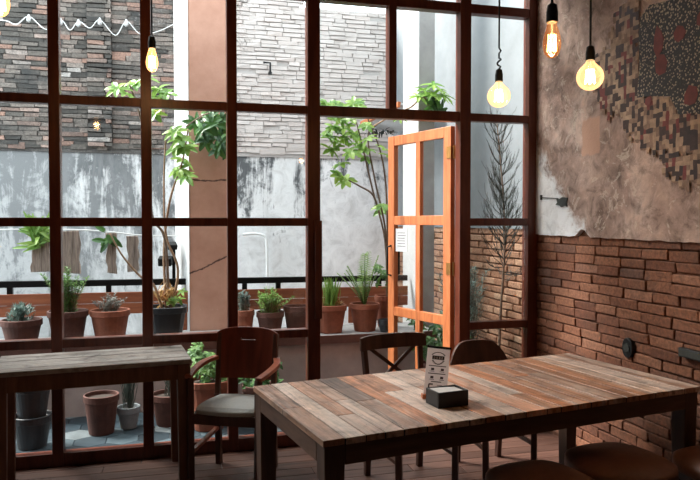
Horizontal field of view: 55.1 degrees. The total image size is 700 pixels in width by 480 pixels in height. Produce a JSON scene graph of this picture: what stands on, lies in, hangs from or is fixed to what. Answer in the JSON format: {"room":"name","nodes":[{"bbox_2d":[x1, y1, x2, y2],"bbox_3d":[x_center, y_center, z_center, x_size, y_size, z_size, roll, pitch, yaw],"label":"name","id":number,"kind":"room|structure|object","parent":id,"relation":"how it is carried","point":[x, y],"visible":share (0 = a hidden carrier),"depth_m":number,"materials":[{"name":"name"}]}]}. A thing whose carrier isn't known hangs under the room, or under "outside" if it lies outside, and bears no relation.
{"room":"cafe","nodes":[
{"label":"cafe","id":0,"kind":"room"},
{"bbox_2d":[117,403,139,429],"bbox_3d":[-1.668,1.332,5.058,0.170,0.165,0.170,0,2,-15],"label":"pot","id":1,"kind":"object","parent":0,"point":[128,413],"depth_m":5.00,"materials":[{"name":"grey ceramic"}]},
{"bbox_2d":[0,0,393,338],"bbox_3d":[-3.565,-1.546,8.226,9.957,6.050,0.421,0,2,-15],"label":"wall","id":2,"kind":"structure","parent":0,"point":[101,146],"depth_m":8.44,"materials":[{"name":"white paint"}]},
{"bbox_2d":[0,14,46,29],"label":"string lights","id":3,"kind":"object","parent":2,"relation":"attached to","point":[28,18],"depth_m":7.86,"materials":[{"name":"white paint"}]},
{"bbox_2d":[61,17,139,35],"label":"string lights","id":4,"kind":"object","parent":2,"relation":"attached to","point":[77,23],"depth_m":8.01,"materials":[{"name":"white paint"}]},
{"bbox_2d":[243,232,267,288],"bbox_3d":[-1.222,0.458,8.692,0.332,1.119,0.036,0,2,-15],"label":"conduit pipe","id":5,"kind":"object","parent":2,"relation":"attached to","point":[248,233],"visible":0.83,"depth_m":8.70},
{"bbox_2d":[263,61,271,74],"bbox_3d":[-1.066,-2.217,8.660,0.110,0.158,0.064,0,2,-15],"label":"iron bracket","id":6,"kind":"object","parent":2,"relation":"attached to","point":[264,62],"visible":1,"depth_m":8.64,"materials":[{"name":"grey metal"}]},
{"bbox_2d":[15,412,558,479],"bbox_3d":[-0.735,1.524,1.435,6.707,0.024,9.068,0,2,-15],"label":"floor","id":7,"kind":"structure","parent":0,"point":[294,463],"depth_m":4.31,"materials":[{"name":"brown wood"}]},
{"bbox_2d":[16,410,51,450],"bbox_3d":[-2.191,1.314,4.629,0.260,0.225,0.260,0,2,-15],"label":"clay pot","id":8,"kind":"object","parent":7,"relation":"on","point":[31,434],"visible":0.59,"depth_m":4.54,"materials":[{"name":"grey ceramic"}]},
{"bbox_2d":[16,390,49,418],"bbox_3d":[-2.191,1.103,4.623,0.250,0.235,0.250,0,2,-15],"label":"clay pot","id":9,"kind":"object","parent":8,"relation":"on","point":[29,405],"visible":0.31,"depth_m":4.54,"materials":[{"name":"grey ceramic"}]},
{"bbox_2d":[0,345,191,479],"bbox_3d":[-1.513,1.070,3.996,1.061,0.746,0.498,-1,2,-21],"label":"side table","id":10,"kind":"object","parent":7,"relation":"on","point":[76,369],"visible":0.99,"depth_m":3.88,"materials":[{"name":"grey wood"}]},
{"bbox_2d":[83,390,118,435],"bbox_3d":[-1.827,1.274,4.931,0.252,0.288,0.252,0,2,-15],"label":"clay pot","id":11,"kind":"object","parent":7,"relation":"on","point":[100,405],"visible":1,"depth_m":4.85,"materials":[{"name":"ceramic"}]},
{"bbox_2d":[117,383,139,429],"bbox_3d":[-1.668,1.168,5.053,0.169,0.495,0.169,1,2,43],"label":"potted cactus","id":12,"kind":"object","parent":7,"relation":"on","point":[128,412],"depth_m":5.02,"materials":[{"name":"grey ceramic"}]},
{"bbox_2d":[154,380,170,426],"bbox_3d":[-1.388,1.196,5.149,0.270,0.433,0.270,0,2,-15],"label":"potted grass","id":13,"kind":"object","parent":7,"relation":"on","point":[161,397],"depth_m":5.05,"materials":[{"name":"ceramic"}]},
{"bbox_2d":[187,342,226,431],"bbox_3d":[-1.061,1.086,5.047,0.342,0.657,0.300,0,2,-15],"label":"potted shrub","id":14,"kind":"object","parent":7,"relation":"on","point":[204,385],"visible":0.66,"depth_m":4.96,"materials":[{"name":"green plant"}]},
{"bbox_2d":[194,375,226,431],"bbox_3d":[-1.062,1.230,5.050,0.300,0.370,0.300,0,2,-15],"label":"pot","id":15,"kind":"object","parent":14,"relation":"on","point":[204,386],"depth_m":4.93,"materials":[{"name":"ceramic"}]},
{"bbox_2d":[0,322,436,417],"bbox_3d":[-2.346,1.134,5.559,6.340,0.595,0.594,0,2,-15],"label":"ledge","id":16,"kind":"object","parent":7,"relation":"on","point":[340,353],"visible":0.1,"depth_m":5.80,"materials":[{"name":"brown paint"}]},
{"bbox_2d":[0,300,42,339],"bbox_3d":[-2.621,0.663,5.356,0.310,0.366,0.310,0,2,-15],"label":"potted succulent","id":17,"kind":"object","parent":16,"relation":"on","point":[19,326],"visible":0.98,"depth_m":5.28,"materials":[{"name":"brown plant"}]},
{"bbox_2d":[0,316,42,339],"bbox_3d":[-2.621,0.738,5.358,0.310,0.215,0.310,0,2,-15],"label":"pot","id":18,"kind":"object","parent":17,"relation":"on","point":[20,327],"depth_m":5.26,"materials":[{"name":"ceramic"}]},
{"bbox_2d":[40,265,88,337],"bbox_3d":[-2.298,0.523,5.468,0.374,0.639,0.316,1,2,22],"label":"rosemary","id":19,"kind":"object","parent":16,"relation":"on","point":[75,318],"visible":0.78,"depth_m":5.43,"materials":[{"name":"plant"}]},
{"bbox_2d":[47,308,88,337],"bbox_3d":[-2.300,0.707,5.473,0.316,0.270,0.316,0,2,-15],"label":"pot","id":20,"kind":"object","parent":19,"relation":"on","point":[74,318],"depth_m":5.38,"materials":[{"name":"ceramic"}]},
{"bbox_2d":[89,292,129,335],"bbox_3d":[-1.986,0.638,5.555,0.320,0.404,0.320,0,2,-15],"label":"succulent","id":21,"kind":"object","parent":16,"relation":"on","point":[112,320],"visible":0.98,"depth_m":5.46,"materials":[{"name":"ceramic"}]},
{"bbox_2d":[89,307,129,335],"bbox_3d":[-1.986,0.708,5.557,0.320,0.265,0.320,0,2,-15],"label":"pot","id":22,"kind":"object","parent":21,"relation":"on","point":[108,321],"depth_m":5.45,"materials":[{"name":"ceramic"}]},
{"bbox_2d":[104,75,198,333],"bbox_3d":[-1.648,-0.272,5.612,0.754,2.221,0.336,0,2,-15],"label":"tree","id":23,"kind":"object","parent":16,"relation":"on","point":[169,317],"visible":0.86,"depth_m":5.59,"materials":[{"name":"green plant"}]},
{"bbox_2d":[0,286,407,329],"bbox_3d":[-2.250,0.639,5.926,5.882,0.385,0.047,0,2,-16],"label":"trough","id":24,"kind":"object","parent":16,"relation":"on","point":[40,302],"visible":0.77,"depth_m":6.03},
{"bbox_2d":[238,290,254,326],"bbox_3d":[-0.928,0.635,5.856,0.190,0.394,0.190,0,2,-15],"label":"potted cactus","id":25,"kind":"object","parent":16,"relation":"on","point":[245,315],"visible":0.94,"depth_m":5.82,"materials":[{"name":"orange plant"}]},
{"bbox_2d":[238,308,254,326],"bbox_3d":[-0.928,0.720,5.859,0.190,0.225,0.190,0,2,-15],"label":"pot","id":26,"kind":"object","parent":25,"relation":"on","point":[245,315],"depth_m":5.79,"materials":[{"name":"ceramic"}]},
{"bbox_2d":[256,287,293,328],"bbox_3d":[-0.669,0.617,5.913,0.385,0.428,0.302,0,2,-15],"label":"potted plant","id":27,"kind":"object","parent":16,"relation":"on","point":[271,317],"visible":0.99,"depth_m":5.83,"materials":[{"name":"plant"}]},
{"bbox_2d":[256,310,283,328],"bbox_3d":[-0.701,0.729,5.899,0.244,0.205,0.244,0,2,-15],"label":"pot","id":28,"kind":"object","parent":27,"relation":"on","point":[270,319],"depth_m":5.81,"materials":[{"name":"ceramic"}]},
{"bbox_2d":[283,304,305,327],"bbox_3d":[-0.474,0.706,5.979,0.236,0.245,0.236,0,2,-15],"label":"clay pot","id":29,"kind":"object","parent":16,"relation":"on","point":[295,314],"visible":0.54,"depth_m":5.88,"materials":[{"name":"ceramic"}]},
{"bbox_2d":[320,277,346,333],"bbox_3d":[-0.176,0.574,6.023,0.276,0.508,0.276,0,2,-15],"label":"chives","id":30,"kind":"object","parent":16,"relation":"on","point":[333,310],"visible":0.97,"depth_m":5.94,"materials":[{"name":"ceramic"}]},
{"bbox_2d":[320,303,346,333],"bbox_3d":[-0.176,0.703,6.027,0.276,0.250,0.276,0,2,-15],"label":"pot","id":31,"kind":"object","parent":30,"relation":"on","point":[333,314],"depth_m":5.92,"materials":[{"name":"ceramic"}]},
{"bbox_2d":[337,251,379,331],"bbox_3d":[0.093,0.466,6.091,0.312,0.720,0.361,1,2,39],"label":"potted fern","id":32,"kind":"object","parent":16,"relation":"on","point":[364,312],"visible":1,"depth_m":6.05,"materials":[{"name":"brown ceramic"}]},
{"bbox_2d":[320,96,398,326],"bbox_3d":[0.062,-0.251,6.208,0.814,2.147,0.430,0,2,-15],"label":"tree","id":33,"kind":"object","parent":16,"relation":"on","point":[381,208],"visible":0.83,"depth_m":6.20,"materials":[{"name":"green plant"}]},
{"bbox_2d":[378,318,387,331],"bbox_3d":[0.316,0.770,6.045,0.124,0.115,0.124,0,2,-15],"label":"plastic pot","id":34,"kind":"object","parent":16,"relation":"on","point":[382,322],"visible":0.62,"depth_m":6.00,"materials":[{"name":"plastic"}]},
{"bbox_2d":[185,327,280,479],"bbox_3d":[-0.693,1.003,4.105,0.520,0.876,0.472,0,2,11],"label":"armchair","id":35,"kind":"object","parent":7,"relation":"on","point":[258,359],"visible":0.88,"depth_m":4.21,"materials":[{"name":"brown wood"}]},
{"bbox_2d":[238,358,283,416],"bbox_3d":[-0.699,1.138,5.186,0.367,0.546,0.294,0,2,-15],"label":"potted shrub","id":36,"kind":"object","parent":7,"relation":"on","point":[248,383],"visible":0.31,"depth_m":5.13,"materials":[{"name":"green plant"}]},
{"bbox_2d":[242,381,270,416],"bbox_3d":[-0.705,1.261,5.187,0.260,0.300,0.260,0,2,-15],"label":"pot","id":37,"kind":"object","parent":36,"relation":"on","point":[247,387],"depth_m":5.11,"materials":[{"name":"ceramic"}]},
{"bbox_2d":[359,332,458,479],"bbox_3d":[0.352,1.016,4.008,0.460,0.856,0.479,-1,2,-25],"label":"chair","id":38,"kind":"object","parent":7,"relation":"on","point":[371,343],"visible":0.4,"depth_m":4.15,"materials":[{"name":"brown wood"}]},
{"bbox_2d":[406,311,471,367],"bbox_3d":[0.749,1.008,5.758,0.536,0.775,0.434,0,2,-15],"label":"potted shrub","id":39,"kind":"object","parent":7,"relation":"on","point":[434,327],"visible":0.23,"depth_m":5.64,"materials":[{"name":"green plant"}]},
{"bbox_2d":[436,266,489,342],"bbox_3d":[1.006,0.807,6.036,0.506,1.163,0.542,0,2,17],"label":"conifer","id":40,"kind":"object","parent":7,"relation":"on","point":[473,300],"visible":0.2,"depth_m":5.98,"materials":[{"name":"plant"}]},
{"bbox_2d":[253,353,699,479],"bbox_3d":[0.622,1.089,3.302,1.995,0.745,0.915,-1,2,-24],"label":"dining table","id":41,"kind":"object","parent":7,"relation":"on","point":[339,422],"visible":0.92,"depth_m":3.06,"materials":[{"name":"brown wood"}]},
{"bbox_2d":[421,345,450,398],"bbox_3d":[0.399,0.603,3.076,0.144,0.240,0.043,0,2,-7],"label":"menu card","id":42,"kind":"object","parent":41,"relation":"on","point":[438,357],"visible":0.9,"depth_m":3.08,"materials":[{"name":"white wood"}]},
{"bbox_2d":[428,352,445,386],"bbox_3d":[0.399,0.598,3.082,0.089,0.163,0.018,0,2,-7],"label":"print","id":43,"kind":"object","parent":42,"relation":"on","point":[436,360],"depth_m":3.08},
{"bbox_2d":[426,384,467,408],"bbox_3d":[0.429,0.691,2.968,0.152,0.068,0.110,-1,2,-23],"label":"box","id":44,"kind":"object","parent":41,"relation":"on","point":[452,398],"visible":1,"depth_m":2.92,"materials":[{"name":"black wood"}]},
{"bbox_2d":[430,386,461,392],"bbox_3d":[0.429,0.686,2.968,0.129,0.055,0.088,-1,2,-23],"label":"napkin stack","id":45,"kind":"object","parent":44,"relation":"in","point":[440,389],"visible":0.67,"depth_m":2.97,"materials":[{"name":"white paper"}]},
{"bbox_2d":[450,339,536,479],"bbox_3d":[0.893,1.050,4.222,0.420,0.776,0.469,-1,2,-19],"label":"chair","id":46,"kind":"object","parent":7,"relation":"on","point":[473,351],"visible":0.29,"depth_m":4.38,"materials":[{"name":"brown wood"}]},
{"bbox_2d":[479,102,522,347],"bbox_3d":[1.268,0.124,5.466,0.453,2.558,0.457,0,2,-4],"label":"conifer","id":47,"kind":"object","parent":7,"relation":"on","point":[501,196],"visible":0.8,"depth_m":5.48,"materials":[{"name":"plant"}]},
{"bbox_2d":[485,460,593,479],"bbox_3d":[0.811,1.228,2.825,0.450,0.495,0.470,-1,2,-23],"label":"stool","id":48,"kind":"object","parent":7,"relation":"on","point":[528,469],"visible":1,"depth_m":2.85,"materials":[{"name":"brown wood"}]},
{"bbox_2d":[564,442,678,479],"bbox_3d":[1.232,1.221,3.071,0.450,0.495,0.470,-1,2,-21],"label":"stool","id":49,"kind":"object","parent":7,"relation":"on","point":[603,460],"visible":0.97,"depth_m":2.98,"materials":[{"name":"brown wood"}]},
{"bbox_2d":[672,445,699,479],"bbox_3d":[1.726,1.222,3.042,0.450,0.495,0.470,-1,2,-19],"label":"stool","id":50,"kind":"object","parent":7,"relation":"on","point":[687,460],"visible":0.78,"depth_m":3.05,"materials":[{"name":"brown wood"}]},
{"bbox_2d":[350,301,379,331],"bbox_3d":[0.136,0.700,6.120,0.274,0.250,0.274,0,2,-15],"label":"pot","id":51,"kind":"object","parent":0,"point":[364,313],"depth_m":6.03,"materials":[{"name":"ceramic"}]},
{"bbox_2d":[393,0,699,461],"bbox_3d":[2.039,-1.149,3.665,0.524,5.300,11.996,0,2,-15],"label":"wall","id":52,"kind":"structure","parent":0,"point":[619,262],"depth_m":4.53,"materials":[{"name":"orange brick"}]},
{"bbox_2d":[0,0,537,469],"bbox_3d":[-1.425,-0.425,4.343,5.878,3.722,0.115,0,2,-15],"label":"window","id":53,"kind":"structure","parent":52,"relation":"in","point":[463,10],"depth_m":4.54,"materials":[{"name":"red wood"}]},
{"bbox_2d":[386,126,454,371],"bbox_3d":[0.560,0.259,5.358,0.136,2.235,0.825,-1,2,-32],"label":"door","id":54,"kind":"structure","parent":53,"relation":"attached to","point":[447,219],"depth_m":5.33,"materials":[{"name":"orange wood"}]},
{"bbox_2d":[395,229,407,251],"bbox_3d":[0.424,0.001,5.551,0.005,0.190,0.169,-1,2,-32],"label":"notice","id":55,"kind":"object","parent":54,"relation":"attached to","point":[401,235],"visible":1,"depth_m":5.55,"materials":[{"name":"paper"}]},
{"bbox_2d":[540,195,567,206],"bbox_3d":[1.466,-0.281,4.825,0.024,0.096,0.357,0,2,-15],"label":"pipe stub","id":56,"kind":"object","parent":52,"relation":"attached to","point":[562,201],"visible":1,"depth_m":4.72,"materials":[{"name":"grey metal"}]},
{"bbox_2d":[622,338,635,357],"bbox_3d":[1.690,0.651,4.058,0.051,0.124,0.096,0,2,-15],"label":"wall socket","id":57,"kind":"object","parent":52,"relation":"attached to","point":[628,345],"visible":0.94,"depth_m":4.04,"materials":[{"name":"black plastic"}]},
{"bbox_2d":[623,344,629,351],"bbox_3d":[1.669,0.652,4.052,0.008,0.052,0.052,0,2,-15],"label":"outlet","id":58,"kind":"object","parent":57,"relation":"attached to","point":[626,347],"depth_m":4.05,"materials":[{"name":"black plastic"}]},
{"bbox_2d":[592,0,699,191],"bbox_3d":[1.760,-0.854,3.685,0.016,1.191,1.463,0,2,-15],"label":"mural","id":59,"kind":"object","parent":52,"relation":"attached to","point":[666,59],"visible":0.98,"depth_m":3.76},
{"bbox_2d":[678,347,699,361],"bbox_3d":[1.825,0.606,3.523,0.065,0.050,0.220,0,2,-15],"label":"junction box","id":60,"kind":"object","parent":52,"relation":"attached to","point":[684,352],"visible":1,"depth_m":3.54,"materials":[{"name":"black metal"}]},
{"label":"outside","id":61,"kind":"structure","parent":0,"visible":0},
{"bbox_2d":[92,226,122,273],"bbox_3d":[-2.212,0.084,6.130,0.251,0.462,0.130,-1,2,-37],"label":"driftwood mount","id":62,"kind":"object","parent":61,"point":[107,242],"visible":0.92,"depth_m":6.16,"materials":[{"name":"brown wood"}]},
{"bbox_3d":[-0.447,-2.238,0.649,6.100,0.100,7.800,0,2,-15],"label":"ceiling","id":63,"kind":"structure","parent":0,"visible":0},
{"bbox_2d":[0,0,9,16],"bbox_3d":[-1.353,-1.552,2.582,0.089,1.375,0.090,0,2,-3],"label":"pendant lamp","id":64,"kind":"object","parent":63,"relation":"hanging from","point":[2,1],"visible":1,"depth_m":2.62,"materials":[{"name":"beige glass"}]},
{"bbox_2d":[146,0,157,71],"bbox_3d":[-1.083,-1.594,3.654,0.089,1.350,0.090,1,2,39],"label":"pendant lamp","id":65,"kind":"object","parent":63,"relation":"hanging from","point":[151,40],"visible":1,"depth_m":3.66,"materials":[{"name":"beige"}]},
{"bbox_2d":[148,35,155,49],"bbox_3d":[-1.083,-1.081,3.668,0.042,0.070,0.042,1,2,39],"label":"socket","id":66,"kind":"object","parent":65,"relation":"attached to","point":[151,40],"depth_m":3.65,"materials":[{"name":"black plastic"}]},
{"bbox_2d":[487,0,510,107],"bbox_3d":[0.810,-1.494,3.632,0.125,1.548,0.125,-1,2,-25],"label":"pendant lamp","id":67,"kind":"object","parent":63,"relation":"hanging from","point":[498,74],"visible":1,"depth_m":3.64,"materials":[{"name":"beige glass"}]},
{"bbox_2d":[495,69,502,81],"bbox_3d":[0.810,-0.895,3.648,0.042,0.070,0.042,-1,2,-25],"label":"socket","id":68,"kind":"object","parent":67,"relation":"attached to","point":[498,74],"depth_m":3.63,"materials":[{"name":"black plastic"}]},
{"bbox_2d":[542,0,560,58],"bbox_3d":[0.728,-1.445,2.400,0.090,1.580,0.089,-1,2,-30],"label":"pendant lamp","id":69,"kind":"object","parent":63,"relation":"hanging from","point":[552,10],"visible":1,"depth_m":2.42,"materials":[{"name":"orange glass"}]},
{"bbox_2d":[546,3,557,23],"bbox_3d":[0.728,-0.817,2.417,0.042,0.070,0.042,-1,2,-30],"label":"socket","id":70,"kind":"object","parent":69,"relation":"attached to","point":[552,10],"depth_m":2.40,"materials":[{"name":"black plastic"}]},
{"bbox_2d":[576,0,603,90],"bbox_3d":[1.127,-1.478,3.131,0.125,1.552,0.125,0,2,16],"label":"pendant lamp","id":71,"kind":"object","parent":63,"relation":"hanging from","point":[590,51],"visible":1,"depth_m":3.14,"materials":[{"name":"beige glass"}]},
{"bbox_2d":[586,45,594,60],"bbox_3d":[1.127,-0.877,3.147,0.042,0.070,0.042,0,2,16],"label":"socket","id":72,"kind":"object","parent":71,"relation":"attached to","point":[590,51],"depth_m":3.13,"materials":[{"name":"black plastic"}]},
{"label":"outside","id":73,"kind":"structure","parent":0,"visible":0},
{"bbox_3d":[-2.214,1.438,6.437,9.000,0.090,4.300,0,2,-15],"label":"ground","id":74,"kind":"structure","parent":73,"visible":0},
{"bbox_2d":[158,242,177,277],"bbox_3d":[-1.682,0.701,6.208,0.177,1.366,0.127,0,2,-15],"label":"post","id":75,"kind":"object","parent":74,"relation":"on","point":[173,245],"visible":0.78,"depth_m":6.18,"materials":[{"name":"black metal"}]},
{"bbox_2d":[173,0,226,330],"bbox_3d":[-1.428,-1.222,6.385,0.470,5.200,0.665,0,2,-15],"label":"column","id":76,"kind":"structure","parent":74,"relation":"on","point":[199,25],"depth_m":6.11,"materials":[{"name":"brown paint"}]},
{"bbox_2d":[0,229,178,235],"bbox_3d":[-3.187,-0.060,5.889,3.261,0.077,0.033,0,2,-15],"label":"cable","id":77,"kind":"object","parent":76,"relation":"attached to","point":[0,229],"visible":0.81,"depth_m":6.13,"materials":[{"name":"white plastic"}]},
{"bbox_2d":[12,211,49,271],"bbox_3d":[-2.782,0.017,5.944,0.423,0.548,0.209,0,2,-15],"label":"driftwood mount","id":78,"kind":"object","parent":77,"relation":"hanging from","point":[39,244],"visible":0.73,"depth_m":5.99,"materials":[{"name":"weathered brown wood"}]},
{"bbox_2d":[63,230,80,273],"bbox_3d":[-2.531,0.111,6.095,0.165,0.396,0.030,0,2,-15],"label":"driftwood mount","id":79,"kind":"object","parent":77,"relation":"hanging from","point":[71,239],"visible":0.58,"depth_m":6.08,"materials":[{"name":"brown wood"}]},
{"bbox_2d":[126,236,139,271],"bbox_3d":[-2.014,0.129,6.232,0.118,0.336,0.030,0,2,-15],"label":"driftwood mount","id":80,"kind":"object","parent":77,"relation":"hanging from","point":[132,244],"visible":0.98,"depth_m":6.22,"materials":[{"name":"brown wood"}]},
{"bbox_2d":[182,111,225,159],"bbox_3d":[-1.238,-0.955,5.896,0.526,0.487,0.302,-1,2,-33],"label":"trailing plant","id":81,"kind":"object","parent":76,"relation":"attached to","point":[210,133],"visible":0.86,"depth_m":5.90,"materials":[{"name":"green plant"}]},
{"bbox_2d":[0,275,407,317],"bbox_3d":[-2.254,0.576,5.979,5.902,0.488,0.050,0,2,-16],"label":"terrace railing","id":82,"kind":"object","parent":76,"relation":"attached to","point":[10,285],"visible":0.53,"depth_m":6.12,"materials":[{"name":"black metal"}]},
{"bbox_2d":[403,10,434,327],"bbox_3d":[0.694,-1.233,6.806,0.171,5.200,0.445,0,2,-15],"label":"column","id":83,"kind":"structure","parent":74,"relation":"on","point":[418,27],"depth_m":6.65,"materials":[{"name":"white paint"}]},
{"bbox_2d":[373,81,453,126],"bbox_3d":[0.623,-1.319,6.476,0.821,0.463,0.271,0,2,1],"label":"leafy branch","id":84,"kind":"object","parent":83,"relation":"attached to","point":[435,105],"visible":0.76,"depth_m":6.44,"materials":[{"name":"green plant"}]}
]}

